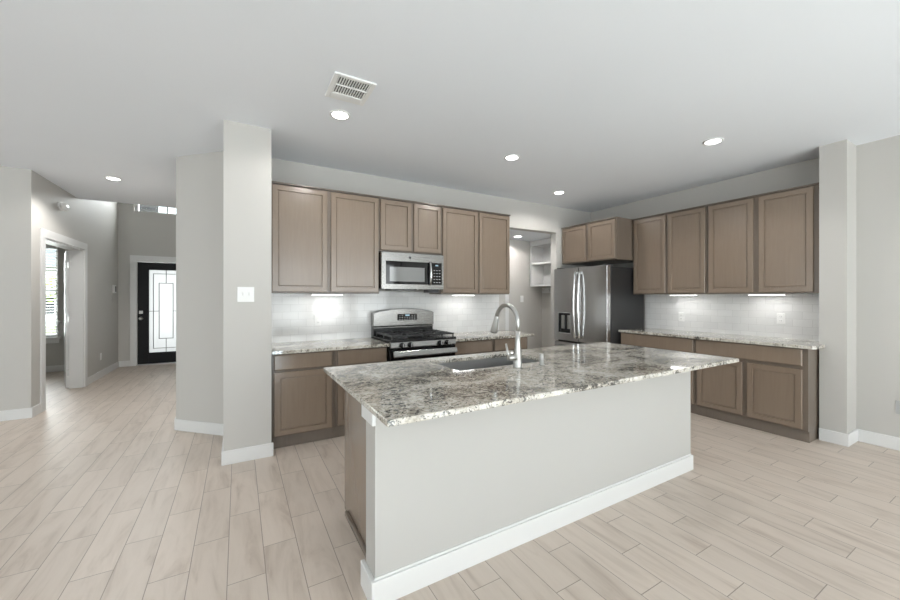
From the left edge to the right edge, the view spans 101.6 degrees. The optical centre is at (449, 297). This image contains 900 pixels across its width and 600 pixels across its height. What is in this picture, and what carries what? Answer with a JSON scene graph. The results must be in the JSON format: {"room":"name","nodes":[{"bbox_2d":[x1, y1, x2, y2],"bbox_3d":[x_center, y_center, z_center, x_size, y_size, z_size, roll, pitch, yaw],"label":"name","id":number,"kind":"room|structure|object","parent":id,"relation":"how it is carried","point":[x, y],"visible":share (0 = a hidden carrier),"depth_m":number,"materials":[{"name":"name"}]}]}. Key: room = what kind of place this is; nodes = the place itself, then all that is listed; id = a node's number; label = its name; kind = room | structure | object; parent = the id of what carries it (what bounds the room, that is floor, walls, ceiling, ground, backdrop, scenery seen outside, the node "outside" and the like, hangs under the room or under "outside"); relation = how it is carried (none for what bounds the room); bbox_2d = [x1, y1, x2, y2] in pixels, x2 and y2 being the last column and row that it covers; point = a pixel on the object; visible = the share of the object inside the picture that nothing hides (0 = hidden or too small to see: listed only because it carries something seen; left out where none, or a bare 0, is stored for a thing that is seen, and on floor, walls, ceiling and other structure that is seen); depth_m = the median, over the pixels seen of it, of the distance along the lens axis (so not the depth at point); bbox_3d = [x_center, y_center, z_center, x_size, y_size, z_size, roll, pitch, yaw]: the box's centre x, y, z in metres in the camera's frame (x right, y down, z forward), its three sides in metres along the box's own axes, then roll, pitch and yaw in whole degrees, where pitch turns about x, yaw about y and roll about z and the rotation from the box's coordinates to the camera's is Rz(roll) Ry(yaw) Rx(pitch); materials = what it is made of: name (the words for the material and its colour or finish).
{"room":"kitchen","nodes":[
{"label":"kitchen","id":0,"kind":"room"},
{"bbox_2d":[0,166,37,410],"bbox_3d":[-6.401,-0.038,3.115,4.020,2.737,0.150,0,0,-30],"label":"wall","id":1,"kind":"structure","parent":0,"point":[18,186],"depth_m":4.00,"materials":[{"name":"paint"}]},
{"bbox_2d":[0,403,40,420],"bbox_3d":[-6.404,1.274,3.134,4.034,0.112,0.214,0,0,-30],"label":"baseboard","id":2,"kind":"structure","parent":1,"relation":"attached to","point":[6,415],"depth_m":4.00,"materials":[{"name":"white paint"}]},
{"bbox_2d":[38,174,117,403],"bbox_3d":[-5.568,-0.670,5.545,0.150,4.000,3.230,0,0,-30],"label":"wall","id":3,"kind":"structure","parent":0,"point":[94,223],"depth_m":5.84,"materials":[{"name":"paint"}]},
{"bbox_2d":[57,202,68,210],"bbox_3d":[-4.984,-1.170,4.745,0.063,0.109,0.220,0,0,-30],"label":"smoke detector","id":4,"kind":"object","parent":3,"relation":"attached to","point":[62,206],"visible":1,"depth_m":4.69,"materials":[{"name":"white plastic"}]},
{"bbox_2d":[58,250,68,387],"bbox_3d":[-5.788,0.318,5.548,0.646,2.000,0.168,0,0,42],"label":"door","id":5,"kind":"structure","parent":3,"relation":"in","point":[66,254],"depth_m":5.35,"materials":[{"name":"white paint"}]},
{"bbox_2d":[40,228,87,412],"bbox_3d":[-5.149,0.265,4.835,0.170,2.130,1.480,0,0,-30],"label":"trim","id":6,"kind":"structure","parent":3,"relation":"attached to","point":[78,253],"depth_m":5.35,"materials":[{"name":"white paint"}]},
{"bbox_2d":[88,361,118,384],"bbox_3d":[-5.879,1.274,6.249,0.014,0.112,1.700,0,0,-30],"label":"baseboard","id":7,"kind":"structure","parent":3,"relation":"attached to","point":[96,376],"depth_m":6.14,"materials":[{"name":"white paint"}]},
{"bbox_2d":[112,285,115,292],"bbox_3d":[-6.148,-0.150,6.729,0.027,0.150,0.150,0,0,-30],"label":"thermostat","id":8,"kind":"object","parent":3,"relation":"attached to","point":[113,286],"visible":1,"depth_m":6.68,"materials":[{"name":"white plastic"}]},
{"bbox_2d":[46,203,175,365],"bbox_3d":[-7.361,-0.670,6.463,5.700,4.000,0.150,0,0,-30],"label":"wall","id":9,"kind":"structure","parent":0,"point":[141,233],"depth_m":7.04,"materials":[{"name":"paint"}]},
{"bbox_2d":[46,249,57,336],"bbox_3d":[-7.481,-0.110,6.422,0.950,1.640,0.070,0,0,-30],"label":"window","id":10,"kind":"structure","parent":9,"relation":"in","point":[56,249],"depth_m":6.61,"materials":[{"name":"white paint"}]},
{"bbox_2d":[46,245,57,336],"bbox_3d":[-7.447,-0.112,6.362,0.930,1.631,0.053,0,0,-30],"label":"window blind","id":11,"kind":"object","parent":10,"relation":"attached to","point":[47,246],"visible":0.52,"depth_m":6.56,"materials":[{"name":"white plastic"}]},
{"bbox_2d":[46,337,61,343],"bbox_3d":[-7.412,0.765,6.301,1.050,0.110,0.080,0,0,-30],"label":"trim","id":12,"kind":"structure","parent":9,"relation":"attached to","point":[48,339],"depth_m":6.52,"materials":[{"name":"white paint"}]},
{"bbox_2d":[46,365,63,371],"bbox_3d":[-8.113,1.274,5.935,3.870,0.112,0.014,0,0,-30],"label":"baseboard","id":13,"kind":"structure","parent":9,"relation":"attached to","point":[56,368],"depth_m":6.55,"materials":[{"name":"white paint"}]},
{"bbox_2d":[119,361,129,366],"bbox_3d":[-6.224,1.274,7.023,0.161,0.112,0.014,0,0,-30],"label":"baseboard","id":14,"kind":"structure","parent":9,"relation":"attached to","point":[121,363],"depth_m":7.02,"materials":[{"name":"white paint"}]},
{"bbox_2d":[139,205,158,211],"bbox_3d":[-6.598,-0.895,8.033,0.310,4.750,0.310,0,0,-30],"label":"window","id":15,"kind":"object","parent":9,"relation":"in","point":[141,207],"visible":0.02,"depth_m":7.91,"materials":[{"name":"glass"}]},
{"bbox_2d":[130,255,175,365],"bbox_3d":[-5.715,0.260,7.401,1.098,2.140,0.168,0,0,-30],"label":"trim","id":16,"kind":"structure","parent":9,"relation":"attached to","point":[134,259],"depth_m":7.09,"materials":[{"name":"white paint"}]},
{"bbox_2d":[135,204,175,214],"bbox_3d":[-5.709,-1.920,7.432,1.010,0.500,0.080,0,0,-30],"label":"transom window","id":17,"kind":"structure","parent":9,"relation":"in","point":[136,205],"depth_m":7.21,"materials":[{"name":"white paint"}]},
{"bbox_2d":[136,362,175,365],"bbox_3d":[-5.715,1.321,7.400,0.912,0.018,0.190,0,0,-30],"label":"trim","id":18,"kind":"structure","parent":9,"relation":"attached to","point":[166,362],"depth_m":7.27,"materials":[{"name":"grey metal"}]},
{"bbox_2d":[138,262,175,363],"bbox_3d":[-5.690,0.312,7.357,0.884,1.995,0.120,0,0,-30],"label":"door","id":19,"kind":"structure","parent":9,"relation":"in","point":[156,281],"depth_m":7.31,"materials":[{"name":"black paint"}]},
{"bbox_2d":[176,151,222,423],"bbox_3d":[-3.612,-0.670,5.617,0.430,4.000,5.060,0,0,-30],"label":"wall","id":20,"kind":"structure","parent":0,"point":[199,177],"depth_m":3.60,"materials":[{"name":"paint"}]},
{"bbox_2d":[174,417,222,435],"bbox_3d":[-3.612,1.274,5.600,0.442,0.112,5.049,0,0,-30],"label":"baseboard","id":21,"kind":"structure","parent":20,"relation":"attached to","point":[179,424],"depth_m":3.59,"materials":[{"name":"white paint"}]},
{"bbox_2d":[223,119,271,450],"bbox_3d":[-1.851,-0.038,3.350,0.343,2.737,0.826,0,0,-30],"label":"wall pillar","id":22,"kind":"structure","parent":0,"point":[247,149],"depth_m":2.99,"materials":[{"name":"paint"}]},
{"bbox_2d":[237,287,253,301],"bbox_3d":[-1.654,-0.022,2.976,0.120,0.122,0.019,0,0,-30],"label":"switch plate","id":23,"kind":"object","parent":22,"relation":"attached to","point":[244,294],"visible":1,"depth_m":2.98,"materials":[{"name":"white plastic"}]},
{"bbox_2d":[221,442,272,465],"bbox_3d":[-1.817,1.274,3.292,0.371,0.112,0.720,0,0,-30],"label":"baseboard","id":24,"kind":"structure","parent":22,"relation":"attached to","point":[239,455],"depth_m":2.97,"materials":[{"name":"white paint"}]},
{"bbox_2d":[272,158,590,346],"bbox_3d":[0.271,-0.038,4.978,4.959,2.737,0.120,0,0,-30],"label":"wall","id":25,"kind":"structure","parent":0,"point":[525,216],"depth_m":4.76,"materials":[{"name":"paint"}]},
{"bbox_2d":[272,181,379,293],"bbox_3d":[-1.291,-0.559,3.810,1.055,1.042,0.343,0,0,-30],"label":"upper cabinet","id":26,"kind":"object","parent":25,"relation":"attached to","point":[325,241],"visible":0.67,"depth_m":3.64,"materials":[{"name":"beige wood"}]},
{"bbox_2d":[311,293,342,294],"bbox_3d":[-1.269,-0.029,3.804,0.310,0.018,0.060,0,0,-30],"label":"light","id":27,"kind":"object","parent":26,"relation":"attached to","point":[312,293],"visible":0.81,"depth_m":3.76,"materials":[{"name":"white plastic"}]},
{"bbox_2d":[272,291,498,342],"bbox_3d":[-0.578,0.230,4.415,2.913,0.600,0.009,0,0,-30],"label":"backsplash","id":28,"kind":"structure","parent":25,"relation":"attached to","point":[345,316],"depth_m":4.15,"materials":[{"name":"white tile"}]},
{"bbox_2d":[314,315,320,325],"bbox_3d":[-1.411,0.245,3.924,0.070,0.115,0.009,0,0,-30],"label":"wall outlet","id":29,"kind":"object","parent":28,"relation":"attached to","point":[317,318],"visible":1,"depth_m":3.92,"materials":[{"name":"white plastic"}]},
{"bbox_2d":[379,196,441,254],"bbox_3d":[-0.506,-0.788,4.262,0.762,0.584,0.343,0,0,-30],"label":"upper cabinet","id":30,"kind":"object","parent":25,"relation":"attached to","point":[405,226],"visible":0.75,"depth_m":4.10,"materials":[{"name":"beige wood"}]},
{"bbox_2d":[379,252,442,292],"bbox_3d":[-0.483,-0.268,4.209,0.745,0.428,0.439,0,0,-30],"label":"microwave","id":31,"kind":"object","parent":30,"relation":"attached to","point":[397,271],"visible":0.96,"depth_m":4.05,"materials":[{"name":"silver metal"}]},
{"bbox_2d":[429,205,510,293],"bbox_3d":[0.266,-0.559,4.707,1.023,1.042,0.343,0,0,-30],"label":"upper cabinet","id":32,"kind":"object","parent":25,"relation":"attached to","point":[475,244],"visible":0.87,"depth_m":4.54,"materials":[{"name":"beige wood"}]},
{"bbox_2d":[452,294,474,295],"bbox_3d":[0.169,-0.029,4.633,0.310,0.018,0.060,0,0,-30],"label":"light","id":33,"kind":"object","parent":32,"relation":"attached to","point":[452,294],"visible":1,"depth_m":4.60,"materials":[{"name":"white plastic"}]},
{"bbox_2d":[0,0,899,211],"bbox_3d":[-1.495,-1.467,1.793,11.600,0.120,14.100,0,0,-30],"label":"ceiling","id":34,"kind":"structure","parent":0,"point":[605,104],"depth_m":2.43,"materials":[{"name":"paint"}]},
{"bbox_2d":[105,176,121,180],"bbox_3d":[-3.981,-1.402,4.345,0.156,0.010,0.156,0,0,-30],"label":"recessed light","id":35,"kind":"object","parent":34,"relation":"in","point":[106,177],"visible":1,"depth_m":4.32,"materials":[{"name":"white plastic"}]},
{"bbox_2d":[329,109,349,119],"bbox_3d":[-0.847,-1.402,2.830,0.156,0.010,0.156,0,0,-30],"label":"recessed light","id":36,"kind":"object","parent":34,"relation":"in","point":[338,114],"visible":1,"depth_m":2.81,"materials":[{"name":"white plastic"}]},
{"bbox_2d":[325,71,376,105],"bbox_3d":[-0.676,-1.401,2.484,0.270,0.012,0.310,0,0,-30],"label":"ceiling vent","id":37,"kind":"object","parent":34,"relation":"in","point":[357,90],"visible":1,"depth_m":2.47,"materials":[{"name":"white plastic"}]},
{"bbox_2d":[504,154,519,160],"bbox_3d":[0.623,-1.402,3.691,0.156,0.010,0.156,0,0,-30],"label":"recessed light","id":38,"kind":"object","parent":34,"relation":"in","point":[510,157],"visible":1,"depth_m":3.67,"materials":[{"name":"white plastic"}]},
{"bbox_2d":[553,191,564,193],"bbox_3d":[1.462,-1.402,4.925,0.156,0.010,0.156,0,0,-30],"label":"recessed light","id":39,"kind":"object","parent":34,"relation":"in","point":[555,192],"visible":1,"depth_m":4.90,"materials":[{"name":"white plastic"}]},
{"bbox_2d":[703,137,723,144],"bbox_3d":[2.372,-1.402,3.312,0.156,0.010,0.156,0,0,-30],"label":"recessed light","id":40,"kind":"object","parent":34,"relation":"in","point":[712,141],"visible":1,"depth_m":3.29,"materials":[{"name":"white plastic"}]},
{"bbox_2d":[0,363,899,599],"bbox_3d":[-1.495,1.390,1.793,11.600,0.120,14.100,0,0,-30],"label":"floor","id":41,"kind":"structure","parent":0,"point":[101,496],"depth_m":2.14,"materials":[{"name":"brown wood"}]},
{"bbox_2d":[272,350,334,448],"bbox_3d":[-1.452,0.911,3.558,0.530,0.837,0.596,0,0,-30],"label":"base cabinet","id":42,"kind":"object","parent":41,"relation":"on","point":[303,394],"visible":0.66,"depth_m":3.30,"materials":[{"name":"beige wood"}]},
{"bbox_2d":[272,338,388,354],"bbox_3d":[-1.219,0.477,3.671,1.059,0.030,0.638,0,0,-30],"label":"countertop","id":43,"kind":"structure","parent":42,"relation":"on","point":[354,343],"depth_m":3.53,"materials":[{"name":"stone"}]},
{"bbox_2d":[334,347,386,437],"bbox_3d":[-0.997,0.911,3.821,0.517,0.837,0.596,0,0,-30],"label":"base cabinet","id":44,"kind":"object","parent":41,"relation":"on","point":[378,354],"visible":0.21,"depth_m":3.50,"materials":[{"name":"beige wood"}]},
{"bbox_2d":[371,308,457,361],"bbox_3d":[-0.404,0.731,4.086,0.758,1.198,0.696,0,0,-30],"label":"gas range","id":45,"kind":"object","parent":41,"relation":"on","point":[410,334],"visible":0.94,"depth_m":4.00,"materials":[{"name":"silver metal"}]},
{"bbox_2d":[374,333,455,342],"bbox_3d":[-0.393,0.443,4.067,0.758,0.022,0.540,0,0,-30],"label":"cooktop","id":46,"kind":"object","parent":45,"relation":"in","point":[430,338],"depth_m":3.89,"materials":[{"name":"black metal"}]},
{"bbox_2d":[455,339,492,355],"bbox_3d":[0.133,0.911,4.472,0.543,0.837,0.596,0,0,-30],"label":"base cabinet","id":47,"kind":"object","parent":41,"relation":"on","point":[477,346],"visible":0.04,"depth_m":4.21,"materials":[{"name":"beige wood"}]},
{"bbox_2d":[493,337,526,351],"bbox_3d":[0.605,0.911,4.744,0.543,0.837,0.596,0,0,-30],"label":"base cabinet","id":48,"kind":"object","parent":41,"relation":"on","point":[498,344],"visible":0.06,"depth_m":4.45,"materials":[{"name":"beige wood"}]},
{"bbox_2d":[446,330,533,341],"bbox_3d":[0.412,0.477,4.611,1.171,0.030,0.638,0,0,-30],"label":"countertop","id":49,"kind":"structure","parent":48,"relation":"on","point":[479,335],"depth_m":4.44,"materials":[{"name":"stone"}]},
{"bbox_2d":[345,371,692,599],"bbox_3d":[0.569,0.901,2.550,2.552,0.857,0.819,0,0,-30],"label":"kitchen island","id":50,"kind":"object","parent":41,"relation":"on","point":[427,502],"visible":0.73,"depth_m":1.96,"materials":[{"name":"paint"}]},
{"bbox_2d":[324,342,738,426],"bbox_3d":[0.653,0.460,2.503,2.695,0.025,1.153,0,0,-30],"label":"island countertop","id":51,"kind":"structure","parent":50,"relation":"on","point":[401,392],"depth_m":2.10,"materials":[{"name":"stone"}]},
{"bbox_2d":[439,357,538,370],"bbox_3d":[0.282,0.575,2.591,0.803,0.202,0.452,0,0,-30],"label":"sink","id":52,"kind":"object","parent":51,"relation":"in","point":[499,361],"visible":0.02,"depth_m":2.78,"materials":[{"name":"silver metal"}]},
{"bbox_2d":[490,303,522,367],"bbox_3d":[0.343,0.243,2.435,0.124,0.408,0.308,0,0,-30],"label":"faucet","id":53,"kind":"object","parent":51,"relation":"on","point":[517,357],"visible":1,"depth_m":2.33,"materials":[{"name":"grey metal"}]},
{"bbox_2d":[538,353,544,364],"bbox_3d":[0.604,0.410,2.426,0.042,0.073,0.042,0,0,-30],"label":"air gap cap","id":54,"kind":"object","parent":51,"relation":"on","point":[541,356],"visible":1,"depth_m":2.41,"materials":[{"name":"grey metal"}]},
{"bbox_2d":[554,264,643,345],"bbox_3d":[2.154,0.443,5.428,0.886,1.775,0.934,0,0,-30],"label":"refrigerator","id":55,"kind":"object","parent":41,"relation":"on","point":[592,303],"visible":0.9,"depth_m":5.10,"materials":[{"name":"silver metal"}]},
{"bbox_2d":[621,332,696,413],"bbox_3d":[2.783,0.899,4.701,0.598,0.862,0.932,0,0,-30],"label":"base cabinet","id":56,"kind":"object","parent":41,"relation":"on","point":[642,340],"visible":0.17,"depth_m":4.42,"materials":[{"name":"beige wood"}]},
{"bbox_2d":[695,339,818,442],"bbox_3d":[3.255,0.899,3.884,0.598,0.862,0.951,0,0,-30],"label":"base cabinet","id":57,"kind":"object","parent":41,"relation":"on","point":[770,389],"visible":0.75,"depth_m":3.61,"materials":[{"name":"beige wood"}]},
{"bbox_2d":[618,328,824,349],"bbox_3d":[3.023,0.452,4.257,0.630,0.030,1.947,0,0,-30],"label":"countertop","id":58,"kind":"structure","parent":57,"relation":"on","point":[759,340],"depth_m":3.98,"materials":[{"name":"stone"}]},
{"bbox_2d":[509,240,550,348],"bbox_3d":[1.091,0.105,6.018,2.100,2.450,0.862,0,0,-30],"label":"wall","id":59,"kind":"structure","parent":0,"point":[534,313],"depth_m":6.56,"materials":[{"name":"paint"}]},
{"bbox_2d":[505,294,508,330],"bbox_3d":[0.568,0.255,6.088,1.025,2.150,0.018,0,0,-30],"label":"trim","id":60,"kind":"structure","parent":59,"relation":"attached to","point":[506,295],"depth_m":6.32,"materials":[{"name":"white paint"}]},
{"bbox_2d":[530,238,550,286],"bbox_3d":[1.750,-0.593,6.335,0.299,0.805,0.740,0,0,-30],"label":"cubby","id":61,"kind":"object","parent":59,"relation":"attached to","point":[540,250],"visible":0.5,"depth_m":6.58,"materials":[{"name":"white paint"}]},
{"bbox_2d":[542,288,550,292],"bbox_3d":[1.847,-0.120,6.391,0.074,0.090,0.730,0,0,-30],"label":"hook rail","id":62,"kind":"object","parent":59,"relation":"attached to","point":[544,290],"visible":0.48,"depth_m":6.62,"materials":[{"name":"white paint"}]},
{"bbox_2d":[510,229,550,241],"bbox_3d":[1.085,-1.060,5.957,1.830,0.120,0.762,0,0,-30],"label":"ceiling","id":63,"kind":"structure","parent":0,"point":[527,235],"depth_m":5.95,"materials":[{"name":"paint"}]},
{"bbox_2d":[591,158,818,327],"bbox_3d":[2.863,-0.038,5.315,0.130,2.737,3.850,0,0,-30],"label":"wall","id":64,"kind":"structure","parent":0,"point":[805,172],"depth_m":4.45,"materials":[{"name":"paint"}]},
{"bbox_2d":[561,217,632,265],"bbox_3d":[2.278,-0.796,5.505,0.693,0.568,0.964,0,0,-30],"label":"upper cabinet","id":65,"kind":"object","parent":64,"relation":"attached to","point":[608,240],"visible":0.82,"depth_m":5.19,"materials":[{"name":"beige wood"}]},
{"bbox_2d":[632,205,707,294],"bbox_3d":[2.903,-0.559,4.770,0.343,1.042,0.934,0,0,-30],"label":"upper cabinet","id":66,"kind":"object","parent":64,"relation":"attached to","point":[670,249],"visible":0.86,"depth_m":4.63,"materials":[{"name":"beige wood"}]},
{"bbox_2d":[669,294,697,295],"bbox_3d":[2.952,-0.029,4.651,0.060,0.018,0.310,0,0,-30],"label":"light","id":67,"kind":"object","parent":66,"relation":"attached to","point":[669,294],"visible":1,"depth_m":4.62,"materials":[{"name":"white plastic"}]},
{"bbox_2d":[645,293,818,340],"bbox_3d":[3.285,0.215,4.445,0.009,0.570,1.918,0,0,-30],"label":"backsplash","id":68,"kind":"structure","parent":64,"relation":"attached to","point":[739,314],"depth_m":4.28,"materials":[{"name":"white tile"}]},
{"bbox_2d":[679,312,683,320],"bbox_3d":[3.048,0.260,4.838,0.009,0.115,0.070,0,0,-30],"label":"wall outlet","id":69,"kind":"object","parent":68,"relation":"attached to","point":[681,315],"visible":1,"depth_m":4.83,"materials":[{"name":"white plastic"}]},
{"bbox_2d":[777,313,784,323],"bbox_3d":[3.559,0.230,3.950,0.009,0.115,0.070,0,0,-30],"label":"wall outlet","id":70,"kind":"object","parent":68,"relation":"attached to","point":[780,316],"visible":1,"depth_m":3.95,"materials":[{"name":"white plastic"}]},
{"bbox_2d":[706,182,818,293],"bbox_3d":[3.377,-0.559,3.948,0.343,1.042,0.968,0,0,-30],"label":"upper cabinet","id":71,"kind":"object","parent":64,"relation":"attached to","point":[764,243],"visible":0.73,"depth_m":3.80,"materials":[{"name":"beige wood"}]},
{"bbox_2d":[748,294,785,294],"bbox_3d":[3.374,-0.029,3.918,0.060,0.018,0.310,0,0,-30],"label":"light","id":72,"kind":"object","parent":71,"relation":"attached to","point":[748,294],"visible":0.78,"depth_m":3.89,"materials":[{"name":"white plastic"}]},
{"bbox_2d":[819,139,855,433],"bbox_3d":[3.709,-0.038,3.477,0.500,2.737,0.180,0,0,-30],"label":"wall","id":73,"kind":"structure","parent":0,"point":[837,160],"depth_m":3.35,"materials":[{"name":"paint"}]},
{"bbox_2d":[819,428,857,446],"bbox_3d":[3.607,1.274,3.410,0.284,0.112,0.194,0,0,-30],"label":"baseboard","id":74,"kind":"structure","parent":73,"relation":"attached to","point":[843,439],"depth_m":3.33,"materials":[{"name":"white paint"}]},
{"bbox_2d":[856,135,899,437],"bbox_3d":[5.244,-0.038,0.985,0.130,2.737,5.670,0,0,-30],"label":"wall","id":75,"kind":"structure","parent":0,"point":[877,162],"depth_m":3.29,"materials":[{"name":"paint"}]},
{"bbox_2d":[858,429,899,450],"bbox_3d":[5.185,1.274,0.943,0.014,0.112,5.656,0,0,-30],"label":"baseboard","id":76,"kind":"structure","parent":75,"relation":"attached to","point":[873,438],"depth_m":3.28,"materials":[{"name":"white paint"}]},
{"bbox_2d":[895,401,899,413],"bbox_3d":[3.903,0.958,3.173,0.009,0.115,0.070,0,0,-30],"label":"wall outlet","id":77,"kind":"object","parent":75,"relation":"attached to","point":[897,403],"visible":1,"depth_m":3.19,"materials":[{"name":"grey plastic"}]},
{"label":"outside","id":78,"kind":"structure","parent":0,"visible":0},
{"bbox_2d":[46,326,55,333],"bbox_3d":[-14.924,1.530,19.884,22.000,0.100,30.640,0,0,-30],"label":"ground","id":79,"kind":"structure","parent":78,"point":[46,326],"depth_m":16.82,"materials":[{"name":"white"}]},
{"bbox_2d":[46,249,55,324],"bbox_3d":[-24.165,-1.020,20.698,13.000,5.000,7.000,0,0,-30],"label":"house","id":80,"kind":"structure","parent":79,"relation":"on","point":[48,250],"depth_m":19.10,"materials":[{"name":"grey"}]},
{"bbox_2d":[46,273,55,301],"bbox_3d":[-11.334,0.341,9.854,1.598,2.282,1.659,0,0,-30],"label":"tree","id":81,"kind":"object","parent":79,"relation":"on","point":[51,273],"visible":0.11,"depth_m":10.04,"materials":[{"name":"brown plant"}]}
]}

